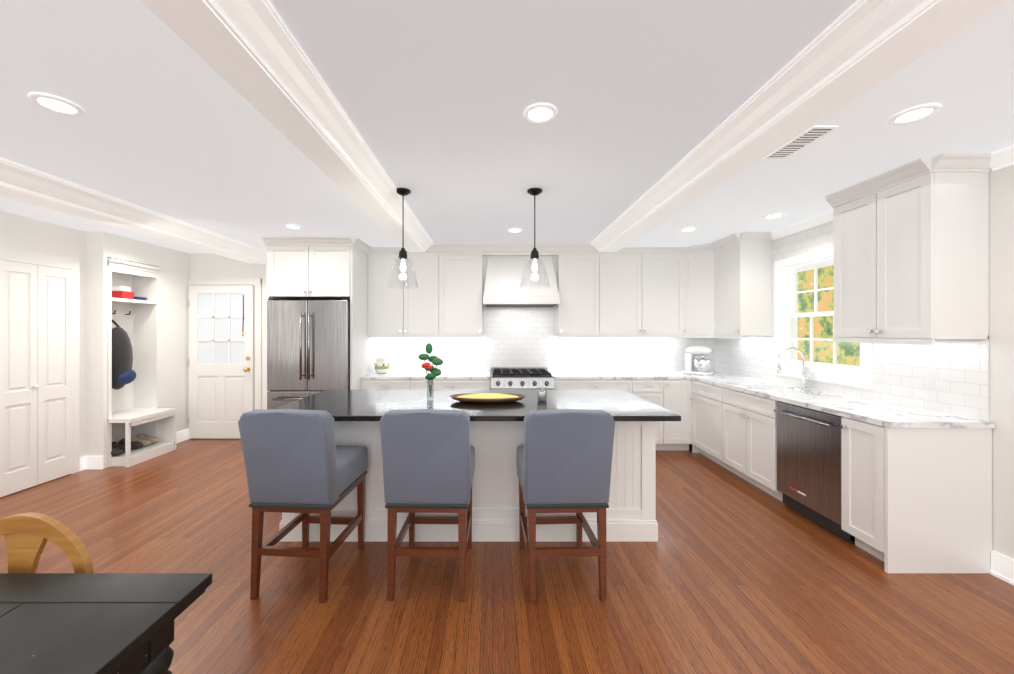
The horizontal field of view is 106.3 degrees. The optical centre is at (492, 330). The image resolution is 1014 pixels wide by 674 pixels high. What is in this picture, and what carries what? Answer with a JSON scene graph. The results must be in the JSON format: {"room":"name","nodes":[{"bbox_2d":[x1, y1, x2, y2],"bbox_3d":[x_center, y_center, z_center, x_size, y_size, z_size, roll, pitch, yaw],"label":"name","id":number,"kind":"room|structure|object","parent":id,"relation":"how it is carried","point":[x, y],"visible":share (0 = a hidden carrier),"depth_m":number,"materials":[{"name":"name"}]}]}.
{"room":"kitchen","nodes":[
{"label":"kitchen","id":0,"kind":"room"},
{"bbox_2d":[0,211,189,486],"bbox_3d":[-4.425,0.180,1.000,0.550,2.580,8.400,0,0,0],"label":"wall","id":1,"kind":"structure","parent":0,"point":[90,252],"depth_m":4.05,"materials":[{"name":"white paint"}]},
{"bbox_2d":[0,250,79,496],"bbox_3d":[-4.311,0.380,3.310,0.071,2.180,1.340,0,0,0],"label":"bifold closet door","id":2,"kind":"structure","parent":1,"relation":"in","point":[39,370],"depth_m":3.61,"materials":[{"name":"white wood"}]},
{"bbox_2d":[176,429,189,443],"bbox_3d":[-4.142,1.400,4.960,0.015,0.140,0.479,0,0,0],"label":"baseboard","id":3,"kind":"structure","parent":1,"relation":"attached to","point":[183,435],"depth_m":5.06,"materials":[{"name":"white"}]},
{"bbox_2d":[0,0,401,253],"bbox_3d":[-2.900,-1.145,1.200,3.700,0.170,8.800,0,0,0],"label":"ceiling","id":4,"kind":"structure","parent":0,"point":[170,123],"depth_m":2.06,"materials":[{"name":"grey paint"}]},
{"bbox_2d":[27,92,84,115],"bbox_3d":[-2.030,-1.053,1.770,0.176,0.012,0.176,0,0,0],"label":"recessed light","id":5,"kind":"object","parent":4,"relation":"in","point":[54,103],"visible":0.98,"depth_m":1.76,"materials":[{"name":"white"}]},
{"bbox_2d":[0,157,265,263],"bbox_3d":[-3.164,-1.040,0.999,0.328,0.240,8.398,0,0,0],"label":"beam","id":6,"kind":"structure","parent":4,"relation":"attached to","point":[26,184],"depth_m":3.06,"materials":[{"name":"white"}]},
{"bbox_2d":[283,224,302,228],"bbox_3d":[-2.020,-1.053,3.840,0.176,0.012,0.176,0,0,0],"label":"recessed light","id":7,"kind":"object","parent":4,"relation":"in","point":[292,226],"visible":1,"depth_m":3.84,"materials":[{"name":"white"}]},
{"bbox_2d":[190,254,688,408],"bbox_3d":[-0.660,0.180,5.275,8.180,2.580,0.150,0,0,0],"label":"wall","id":8,"kind":"structure","parent":0,"point":[208,266],"depth_m":5.20,"materials":[{"name":"white paint"}]},
{"bbox_2d":[188,279,261,438],"bbox_3d":[-3.690,0.378,5.136,1.050,2.185,0.122,0,0,0],"label":"door","id":9,"kind":"structure","parent":8,"relation":"in","point":[224,355],"depth_m":5.16,"materials":[{"name":"white wood"}]},
{"bbox_2d":[265,245,319,299],"bbox_3d":[-2.287,-0.680,4.748,0.523,0.580,0.897,0,0,0],"label":"upper cabinet","id":10,"kind":"object","parent":8,"relation":"attached to","point":[290,270],"depth_m":4.31,"materials":[{"name":"white wood"}]},
{"bbox_2d":[316,245,367,304],"bbox_3d":[-1.886,-0.680,4.748,0.523,0.580,0.897,0,0,0],"label":"upper cabinet","id":11,"kind":"object","parent":8,"relation":"attached to","point":[341,271],"depth_m":4.31,"materials":[{"name":"white wood"}]},
{"bbox_2d":[368,253,407,336],"bbox_3d":[-1.341,-0.460,5.022,0.516,1.021,0.350,0,0,0],"label":"upper cabinet","id":12,"kind":"object","parent":8,"relation":"attached to","point":[387,307],"depth_m":4.86,"materials":[{"name":"white wood"}]},
{"bbox_2d":[408,253,443,336],"bbox_3d":[-0.916,-0.460,5.022,0.576,1.021,0.350,0,0,0],"label":"upper cabinet","id":13,"kind":"object","parent":8,"relation":"attached to","point":[426,301],"depth_m":4.86,"materials":[{"name":"white wood"}]},
{"bbox_2d":[444,253,483,336],"bbox_3d":[-0.443,-0.460,5.022,0.616,1.021,0.350,0,0,0],"label":"upper cabinet","id":14,"kind":"object","parent":8,"relation":"attached to","point":[463,272],"depth_m":4.86,"materials":[{"name":"white wood"}]},
{"bbox_2d":[484,243,559,300],"bbox_3d":[0.350,-0.776,4.942,0.929,0.662,0.510,0,0,0],"label":"range hood","id":15,"kind":"object","parent":8,"relation":"attached to","point":[504,263],"depth_m":4.79,"materials":[{"name":"white"}]},
{"bbox_2d":[552,253,603,336],"bbox_3d":[1.129,-0.460,5.022,0.586,1.021,0.350,0,0,0],"label":"upper cabinet","id":16,"kind":"object","parent":8,"relation":"attached to","point":[578,311],"depth_m":4.86,"materials":[{"name":"white wood"}]},
{"bbox_2d":[604,253,635,336],"bbox_3d":[1.631,-0.460,5.022,0.662,1.021,0.350,0,0,0],"label":"upper cabinet","id":17,"kind":"object","parent":8,"relation":"attached to","point":[619,268],"depth_m":4.86,"materials":[{"name":"white wood"}]},
{"bbox_2d":[636,253,679,336],"bbox_3d":[2.162,-0.460,5.003,0.644,1.021,0.387,0,0,0],"label":"upper cabinet","id":18,"kind":"object","parent":8,"relation":"attached to","point":[657,274],"depth_m":4.86,"materials":[{"name":"white wood"}]},
{"bbox_2d":[668,241,727,336],"bbox_3d":[2.704,-0.504,4.872,0.648,1.108,0.651,0,0,0],"label":"upper cabinet","id":19,"kind":"object","parent":8,"relation":"attached to","point":[695,269],"depth_m":4.75,"materials":[{"name":"white wood"}]},
{"bbox_2d":[0,438,1013,673],"bbox_3d":[-0.660,1.510,1.200,8.180,0.080,8.800,0,0,0],"label":"floor","id":20,"kind":"structure","parent":0,"point":[729,572],"depth_m":2.12,"materials":[{"name":"brown wood"}]},
{"bbox_2d":[0,512,92,572],"bbox_3d":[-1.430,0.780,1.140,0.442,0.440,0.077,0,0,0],"label":"dining chair","id":21,"kind":"object","parent":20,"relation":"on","point":[28,535],"visible":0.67,"depth_m":1.09,"materials":[{"name":"brown wood"}]},
{"bbox_2d":[0,573,211,673],"bbox_3d":[-1.775,1.080,0.068,1.950,0.780,2.035,0,0,0],"label":"dining table","id":22,"kind":"object","parent":20,"relation":"on","point":[86,623],"visible":1,"depth_m":0.93,"materials":[{"name":"black paint"}]},
{"bbox_2d":[107,258,177,466],"bbox_3d":[-4.181,0.343,4.405,0.532,2.255,0.624,0,0,0],"label":"cubby","id":23,"kind":"object","parent":20,"relation":"on","point":[141,425],"visible":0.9,"depth_m":4.53,"materials":[{"name":"white wood"}]},
{"bbox_2d":[238,409,367,602],"bbox_3d":[-1.103,0.948,2.299,0.472,1.044,0.642,0,0,4],"label":"stool","id":24,"kind":"object","parent":20,"relation":"on","point":[300,462],"visible":1,"depth_m":2.07,"materials":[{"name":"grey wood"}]},
{"bbox_2d":[267,299,349,408],"bbox_3d":[-2.087,0.552,4.659,0.907,1.835,0.922,0,0,0],"label":"fridge","id":25,"kind":"object","parent":20,"relation":"on","point":[308,347],"visible":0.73,"depth_m":4.26,"materials":[{"name":"grey metal"}]},
{"bbox_2d":[360,377,415,389],"bbox_3d":[-1.268,1.027,4.891,0.660,0.885,0.612,0,0,0],"label":"base cabinet","id":26,"kind":"object","parent":20,"relation":"on","point":[366,383],"depth_m":4.59,"materials":[{"name":"white wood"}]},
{"bbox_2d":[379,409,474,601],"bbox_3d":[-0.363,0.948,2.301,0.478,1.044,0.645,0,0,0],"label":"stool","id":27,"kind":"object","parent":20,"relation":"on","point":[428,459],"visible":1,"depth_m":2.06,"materials":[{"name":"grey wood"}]},
{"bbox_2d":[416,377,490,389],"bbox_3d":[-0.546,1.027,4.891,1.028,0.885,0.612,0,0,0],"label":"base cabinet","id":28,"kind":"object","parent":20,"relation":"on","point":[440,383],"depth_m":4.59,"materials":[{"name":"white wood"}]},
{"bbox_2d":[364,369,490,376],"bbox_3d":[-0.816,0.567,4.889,1.566,0.035,0.617,0,0,0],"label":"countertop","id":29,"kind":"structure","parent":28,"relation":"on","point":[392,372],"depth_m":4.92,"materials":[{"name":"white stone"}]},
{"bbox_2d":[374,355,389,373],"bbox_3d":[-1.440,0.429,4.930,0.203,0.240,0.183,0,0,0],"label":"cookie jar","id":30,"kind":"object","parent":29,"relation":"on","point":[382,364],"visible":1,"depth_m":4.87,"materials":[{"name":"white ceramic"}]},
{"bbox_2d":[279,422,657,541],"bbox_3d":[-0.170,1.028,3.099,2.644,0.884,0.892,0,0,0],"label":"kitchen island","id":31,"kind":"object","parent":20,"relation":"on","point":[496,435],"depth_m":2.67,"materials":[{"name":"white wood"}]},
{"bbox_2d":[274,390,680,421],"bbox_3d":[-0.170,0.568,3.015,2.780,0.035,1.110,0,0,0],"label":"island countertop","id":32,"kind":"structure","parent":31,"relation":"on","point":[343,405],"depth_m":2.84,"materials":[{"name":"black stone"}]},
{"bbox_2d":[418,343,442,399],"bbox_3d":[-0.491,0.322,3.025,0.205,0.455,0.162,0,0,0],"label":"flower vase","id":33,"kind":"object","parent":32,"relation":"on","point":[428,367],"visible":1,"depth_m":3.01,"materials":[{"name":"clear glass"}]},
{"bbox_2d":[450,393,525,402],"bbox_3d":[-0.040,0.521,2.980,0.600,0.056,0.270,0,0,0],"label":"bowl","id":34,"kind":"object","parent":32,"relation":"on","point":[487,397],"visible":1,"depth_m":2.91,"materials":[{"name":"yellow ceramic"}]},
{"bbox_2d":[537,387,546,400],"bbox_3d":[0.390,0.499,3.020,0.082,0.100,0.082,0,0,0],"label":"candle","id":35,"kind":"object","parent":32,"relation":"on","point":[542,396],"visible":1,"depth_m":3.00,"materials":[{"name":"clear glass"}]},
{"bbox_2d":[491,367,554,389],"bbox_3d":[0.353,0.983,4.829,0.764,0.975,0.703,0,0,0],"label":"range","id":36,"kind":"object","parent":20,"relation":"on","point":[518,378],"visible":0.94,"depth_m":4.56,"materials":[{"name":"silver metal"}]},
{"bbox_2d":[516,409,614,601],"bbox_3d":[0.404,0.948,2.303,0.488,1.044,0.648,0,0,0],"label":"stool","id":37,"kind":"object","parent":20,"relation":"on","point":[563,460],"visible":1,"depth_m":2.06,"materials":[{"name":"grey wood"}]},
{"bbox_2d":[554,377,631,393],"bbox_3d":[1.210,1.027,4.891,0.940,0.885,0.612,0,0,0],"label":"base cabinet","id":38,"kind":"object","parent":20,"relation":"on","point":[560,383],"depth_m":4.59,"materials":[{"name":"white wood"}]},
{"bbox_2d":[548,369,683,376],"bbox_3d":[1.565,0.567,4.889,1.651,0.035,0.617,0,0,0],"label":"countertop","id":39,"kind":"structure","parent":38,"relation":"on","point":[554,372],"depth_m":4.92,"materials":[{"name":"white stone"}]},
{"bbox_2d":[632,377,663,449],"bbox_3d":[1.871,1.027,4.891,0.502,0.885,0.612,0,0,0],"label":"base cabinet","id":40,"kind":"object","parent":20,"relation":"on","point":[651,389],"depth_m":4.59,"materials":[{"name":"white wood"}]},
{"bbox_2d":[664,377,691,449],"bbox_3d":[2.237,1.027,4.861,0.356,0.885,0.673,0,0,0],"label":"base cabinet","id":41,"kind":"object","parent":20,"relation":"on","point":[677,390],"depth_m":4.59,"materials":[{"name":"white wood"}]},
{"bbox_2d":[692,377,723,466],"bbox_3d":[2.691,1.027,4.255,0.674,0.885,0.701,0,0,0],"label":"base cabinet","id":42,"kind":"object","parent":20,"relation":"on","point":[707,398],"depth_m":4.24,"materials":[{"name":"white wood"}]},
{"bbox_2d":[724,385,835,501],"bbox_3d":[2.712,1.027,3.626,0.632,0.885,0.801,0,0,0],"label":"base cabinet","id":43,"kind":"object","parent":20,"relation":"on","point":[750,420],"depth_m":3.53,"materials":[{"name":"white wood"}]},
{"bbox_2d":[773,401,854,543],"bbox_3d":[2.658,1.030,2.920,0.624,0.880,0.600,0,0,0],"label":"dishwasher","id":44,"kind":"object","parent":20,"relation":"on","point":[808,463],"visible":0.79,"depth_m":2.88,"materials":[{"name":"grey metal"}]},
{"bbox_2d":[836,413,991,572],"bbox_3d":[2.712,1.027,2.460,0.632,0.885,0.310,0,0,0],"label":"base cabinet","id":45,"kind":"object","parent":20,"relation":"on","point":[915,500],"depth_m":2.31,"materials":[{"name":"white wood"}]},
{"bbox_2d":[668,369,994,428],"bbox_3d":[2.709,0.567,3.744,0.637,0.035,2.907,0,0,0],"label":"countertop","id":46,"kind":"structure","parent":45,"relation":"on","point":[894,416],"depth_m":2.77,"materials":[{"name":"white stone"}]},
{"bbox_2d":[682,346,713,375],"bbox_3d":[2.619,0.368,4.833,0.210,0.362,0.345,0,0,-35],"label":"stand mixer","id":47,"kind":"object","parent":46,"relation":"on","point":[702,365],"visible":1,"depth_m":4.78,"materials":[{"name":"white metal"}]},
{"bbox_2d":[269,0,856,242],"bbox_3d":[0.235,-1.170,1.200,2.210,0.120,8.800,0,0,0],"label":"ceiling","id":48,"kind":"structure","parent":0,"point":[435,99],"depth_m":1.73,"materials":[{"name":"grey paint"}]},
{"bbox_2d":[140,0,432,251],"bbox_3d":[-0.904,-1.075,0.782,0.308,0.170,7.965,0,0,0],"label":"beam","id":49,"kind":"structure","parent":48,"relation":"attached to","point":[252,53],"depth_m":1.60,"materials":[{"name":"white"}]},
{"bbox_2d":[388,188,417,288],"bbox_3d":[-0.710,-0.727,3.000,0.236,0.764,0.236,0,0,0],"label":"pendant light","id":50,"kind":"object","parent":48,"relation":"hanging from","point":[402,192],"visible":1,"depth_m":2.99,"materials":[{"name":"clear glass"}]},
{"bbox_2d":[507,228,522,232],"bbox_3d":[0.240,-1.103,4.170,0.176,0.012,0.176,0,0,0],"label":"recessed light","id":51,"kind":"object","parent":48,"relation":"in","point":[514,230],"visible":0.98,"depth_m":4.18,"materials":[{"name":"white"}]},
{"bbox_2d":[520,188,549,288],"bbox_3d":[0.330,-0.727,3.000,0.236,0.764,0.236,0,0,0],"label":"pendant light","id":52,"kind":"object","parent":48,"relation":"hanging from","point":[534,256],"visible":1,"depth_m":2.98,"materials":[{"name":"clear glass"}]},
{"bbox_2d":[523,103,557,123],"bbox_3d":[0.240,-1.103,1.930,0.176,0.012,0.176,0,0,0],"label":"recessed light","id":53,"kind":"object","parent":48,"relation":"in","point":[538,113],"visible":1,"depth_m":1.92,"materials":[{"name":"white"}]},
{"bbox_2d":[590,0,1009,251],"bbox_3d":[1.384,-1.075,0.782,0.328,0.170,7.965,0,0,0],"label":"beam","id":54,"kind":"structure","parent":48,"relation":"attached to","point":[856,50],"depth_m":1.61,"materials":[{"name":"white"}]},
{"bbox_2d":[625,0,1013,253],"bbox_3d":[2.485,-1.145,1.200,1.890,0.170,8.800,0,0,0],"label":"ceiling","id":55,"kind":"structure","parent":0,"point":[964,78],"depth_m":2.10,"materials":[{"name":"grey paint"}]},
{"bbox_2d":[679,227,697,231],"bbox_3d":[2.030,-1.053,3.950,0.176,0.012,0.176,0,0,0],"label":"recessed light","id":56,"kind":"object","parent":55,"relation":"in","point":[688,229],"visible":1,"depth_m":3.95,"materials":[{"name":"white"}]},
{"bbox_2d":[762,213,785,218],"bbox_3d":[2.580,-1.053,3.490,0.176,0.012,0.176,0,0,0],"label":"recessed light","id":57,"kind":"object","parent":55,"relation":"in","point":[774,216],"visible":1,"depth_m":3.48,"materials":[{"name":"white plastic"}]},
{"bbox_2d":[762,126,838,159],"bbox_3d":[1.720,-1.054,2.150,0.130,0.010,0.380,0,0,0],"label":"ceiling vent","id":58,"kind":"object","parent":55,"relation":"in","point":[802,140],"visible":0.98,"depth_m":2.12,"materials":[{"name":"white metal"}]},
{"bbox_2d":[888,103,941,124],"bbox_3d":[2.050,-1.053,1.850,0.176,0.012,0.176,0,0,0],"label":"recessed light","id":59,"kind":"object","parent":55,"relation":"in","point":[914,113],"visible":1,"depth_m":1.84,"materials":[{"name":"white"}]},
{"bbox_2d":[989,165,1013,559],"bbox_3d":[3.105,0.180,1.000,0.150,2.580,8.400,0,0,0],"label":"wall","id":60,"kind":"structure","parent":0,"point":[1001,298],"depth_m":2.26,"materials":[{"name":"white paint"}]},
{"bbox_2d":[712,241,775,336],"bbox_3d":[2.835,-0.460,4.380,0.385,1.021,0.540,0,0,0],"label":"upper cabinet","id":61,"kind":"object","parent":60,"relation":"attached to","point":[742,272],"depth_m":4.11,"materials":[{"name":"white wood"}]},
{"bbox_2d":[774,247,871,388],"bbox_3d":[3.078,-0.140,3.540,0.185,1.200,1.020,0,0,0],"label":"window","id":62,"kind":"structure","parent":60,"relation":"in","point":[786,298],"depth_m":3.69,"materials":[{"name":"white wood"}]},
{"bbox_2d":[828,193,863,340],"bbox_3d":[2.853,-0.460,2.792,0.350,1.021,0.396,0,0,0],"label":"upper cabinet","id":63,"kind":"object","parent":60,"relation":"attached to","point":[846,231],"depth_m":2.87,"materials":[{"name":"white wood"}]},
{"bbox_2d":[771,145,1013,239],"bbox_3d":[2.994,-1.013,0.445,0.070,0.090,7.290,0,0,0],"label":"crown molding","id":64,"kind":"structure","parent":60,"relation":"attached to","point":[1002,158],"depth_m":3.41,"materials":[{"name":"white"}]},
{"bbox_2d":[864,169,990,340],"bbox_3d":[2.853,-0.460,2.518,0.350,1.021,0.396,0,0,0],"label":"upper cabinet","id":65,"kind":"object","parent":60,"relation":"attached to","point":[912,287],"depth_m":2.34,"materials":[{"name":"white wood"}]},
{"bbox_2d":[990,551,1013,584],"bbox_3d":[3.018,1.400,-0.450,0.021,0.140,5.500,0,0,0],"label":"baseboard","id":66,"kind":"structure","parent":60,"relation":"attached to","point":[1002,567],"depth_m":2.25,"materials":[{"name":"white wood"}]},
{"label":"outside","id":67,"kind":"structure","parent":0,"visible":0},
{"bbox_2d":[798,266,859,365],"bbox_3d":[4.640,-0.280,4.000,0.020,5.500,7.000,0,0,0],"label":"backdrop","id":68,"kind":"structure","parent":67,"point":[821,306],"depth_m":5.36,"materials":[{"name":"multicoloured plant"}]}
]}

